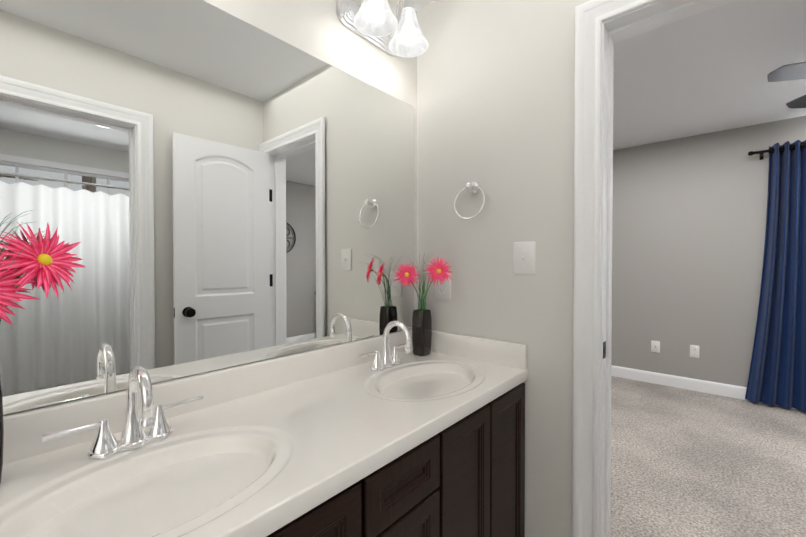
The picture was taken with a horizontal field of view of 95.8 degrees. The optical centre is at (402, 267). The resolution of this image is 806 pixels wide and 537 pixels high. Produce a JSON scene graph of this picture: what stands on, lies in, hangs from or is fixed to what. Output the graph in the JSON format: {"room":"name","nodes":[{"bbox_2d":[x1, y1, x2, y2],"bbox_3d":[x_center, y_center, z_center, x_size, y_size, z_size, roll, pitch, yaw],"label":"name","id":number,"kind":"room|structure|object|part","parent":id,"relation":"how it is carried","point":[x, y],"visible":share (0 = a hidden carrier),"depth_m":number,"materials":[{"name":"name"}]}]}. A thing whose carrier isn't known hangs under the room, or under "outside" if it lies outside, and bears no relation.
{"room":"bathroom","nodes":[
{"label":"bathroom","id":0,"kind":"room"},
{"bbox_2d":[0,0,416,415],"bbox_3d":[-0.903,0.001,0.747,0.126,2.440,2.820,1,1,41],"label":"vanity mirror","id":1,"kind":"object","parent":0,"point":[208,187],"depth_m":1.02,"materials":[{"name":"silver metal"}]},
{"bbox_2d":[337,0,428,56],"bbox_3d":[-0.058,-1.026,1.451,0.214,0.226,0.355,1,1,41],"label":"sconce","id":2,"kind":"object","parent":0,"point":[375,23],"visible":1,"depth_m":1.44,"materials":[{"name":"white glass"}]},
{"bbox_3d":[-0.102,-0.983,1.364,0.165,0.142,0.165,1,1,41],"label":"lamp shade","id":3,"kind":"part","parent":2,"relation":"part of","materials":[{"name":"white glass"}]},
{"bbox_3d":[-0.102,-0.994,1.364,0.059,0.109,0.059,1,1,41],"label":"bulb","id":4,"kind":"part","parent":2,"relation":"part of","materials":[{"name":"white glass"}]},
{"bbox_3d":[0.023,-0.995,1.507,0.059,0.109,0.059,1,1,41],"label":"bulb","id":5,"kind":"part","parent":2,"relation":"part of","materials":[{"name":"white glass"}]},
{"bbox_3d":[0.023,-0.985,1.507,0.165,0.142,0.165,1,1,41],"label":"lamp shade","id":6,"kind":"part","parent":2,"relation":"part of","materials":[{"name":"white glass"}]},
{"bbox_2d":[417,0,589,536],"bbox_3d":[1.305,0.001,0.770,4.620,2.440,0.120,1,1,41],"label":"wall","id":7,"kind":"structure","parent":0,"point":[495,96],"depth_m":1.45,"materials":[{"name":"white paint"}]},
{"bbox_2d":[435,273,450,300],"bbox_3d":[0.181,0.088,1.668,0.089,0.127,0.008,1,1,41],"label":"outlet","id":8,"kind":"object","parent":7,"relation":"attached to","point":[442,292],"visible":0.79,"depth_m":1.66,"materials":[{"name":"white plastic"}]},
{"bbox_2d":[454,181,484,218],"bbox_3d":[0.284,-0.284,1.540,0.150,0.167,0.058,1,1,41],"label":"towel ring","id":9,"kind":"object","parent":7,"relation":"attached to","point":[473,187],"visible":0.98,"depth_m":1.53,"materials":[{"name":"silver metal"}]},
{"bbox_2d":[513,241,535,274],"bbox_3d":[0.467,-0.036,1.408,0.089,0.127,0.020,1,1,41],"label":"light switch","id":10,"kind":"object","parent":7,"relation":"attached to","point":[524,257],"visible":1,"depth_m":1.41,"materials":[{"name":"white plastic"}]},
{"bbox_2d":[572,0,735,536],"bbox_3d":[0.938,0.158,1.079,0.774,2.118,0.164,1,1,41],"label":"door frame","id":11,"kind":"structure","parent":7,"relation":"attached to","point":[591,16],"depth_m":1.25,"materials":[{"name":"white paint"}]},
{"bbox_2d":[403,0,805,149],"bbox_3d":[1.384,-1.250,0.846,4.620,0.060,6.000,1,1,41],"label":"ceiling","id":12,"kind":"structure","parent":0,"point":[707,71],"depth_m":2.31,"materials":[{"name":"white paint"}]},
{"bbox_2d":[610,376,805,536],"bbox_3d":[2.293,1.231,1.952,4.570,0.072,3.180,1,1,41],"label":"floor","id":13,"kind":"structure","parent":0,"point":[687,463],"depth_m":2.19,"materials":[{"name":"beige carpet"}]},
{"bbox_2d":[612,116,805,386],"bbox_3d":[3.300,-0.026,3.090,4.570,2.440,0.120,1,1,41],"label":"wall","id":14,"kind":"structure","parent":0,"point":[689,214],"depth_m":3.48,"materials":[{"name":"grey paint"}]},
{"bbox_2d":[651,340,659,352],"bbox_3d":[2.546,0.801,3.671,0.072,0.117,0.011,1,1,41],"label":"outlet","id":15,"kind":"object","parent":14,"relation":"attached to","point":[655,346],"visible":1,"depth_m":3.67,"materials":[{"name":"white plastic"}]},
{"bbox_2d":[690,345,699,357],"bbox_3d":[2.779,0.804,3.470,0.072,0.117,0.008,1,1,41],"label":"outlet","id":16,"kind":"object","parent":14,"relation":"attached to","point":[694,351],"visible":1,"depth_m":3.47,"materials":[{"name":"white plastic"}]},
{"bbox_2d":[611,365,794,408],"bbox_3d":[3.256,1.127,3.052,4.330,0.112,0.014,1,1,41],"label":"baseboard","id":17,"kind":"structure","parent":14,"relation":"attached to","point":[722,389],"depth_m":3.52,"materials":[{"name":"white paint"}]},
{"bbox_2d":[745,140,805,412],"bbox_3d":[3.695,0.075,2.567,1.855,2.190,0.147,1,1,41],"label":"curtain","id":18,"kind":"object","parent":14,"relation":"hanging from","point":[777,374],"visible":1,"depth_m":3.02,"materials":[{"name":"blue fabric"}]},
{"bbox_3d":[3.710,-0.965,2.571,1.855,0.080,0.102,1,1,41],"label":"rod","id":19,"kind":"part","parent":18,"relation":"part of","materials":[{"name":"black metal"}]},
{"bbox_3d":[0.563,1.266,-0.520,4.020,0.060,2.820,1,1,41],"label":"floor","id":20,"kind":"structure","parent":0,"visible":0},
{"bbox_2d":[0,353,527,536],"bbox_3d":[-0.227,0.829,1.022,0.546,0.779,1.522,1,1,41],"label":"bathroom vanity","id":21,"kind":"object","parent":20,"relation":"on","point":[386,434],"depth_m":0.84,"materials":[{"name":"stone"}]},
{"bbox_2d":[0,210,85,483],"bbox_3d":[-0.756,0.133,0.643,0.210,0.536,0.312,1,1,41],"label":"flowers","id":22,"kind":"object","parent":21,"relation":"on","point":[47,260],"visible":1,"depth_m":0.69,"materials":[{"name":"pink plant"}]},
{"bbox_2d":[42,366,202,458],"bbox_3d":[-0.572,0.306,0.788,0.159,0.187,0.292,1,1,41],"label":"faucet","id":23,"kind":"object","parent":21,"relation":"on","point":[161,437],"depth_m":0.80,"materials":[{"name":"silver metal"}]},
{"bbox_2d":[357,321,411,370],"bbox_3d":[-0.029,0.299,1.409,0.159,0.187,0.292,1,1,41],"label":"faucet","id":24,"kind":"object","parent":21,"relation":"on","point":[388,362],"depth_m":1.42,"materials":[{"name":"silver metal"}]},
{"bbox_2d":[394,253,451,355],"bbox_3d":[0.097,0.157,1.576,0.235,0.467,0.221,1,1,41],"label":"flowers","id":25,"kind":"object","parent":21,"relation":"on","point":[422,328],"visible":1,"depth_m":1.59,"materials":[{"name":"pink plant"}]},
{"bbox_3d":[2.391,-1.065,1.681,0.236,0.329,0.236,1,1,41],"label":"motor","id":26,"kind":"object","parent":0,"visible":0},
{"bbox_2d":[767,62,805,81],"bbox_3d":[2.081,-0.976,1.779,0.470,0.030,0.133,0,1,17],"label":"blade","id":27,"kind":"object","parent":26,"relation":"attached to","point":[794,71],"depth_m":1.83,"materials":[{"name":"grey"}]},
{"bbox_2d":[786,95,805,107],"bbox_3d":[2.389,-0.979,2.007,0.133,0.030,0.470,0,1,-1],"label":"blade","id":28,"kind":"object","parent":26,"relation":"attached to","point":[800,102],"depth_m":2.18,"materials":[{"name":"grey"}]}
]}

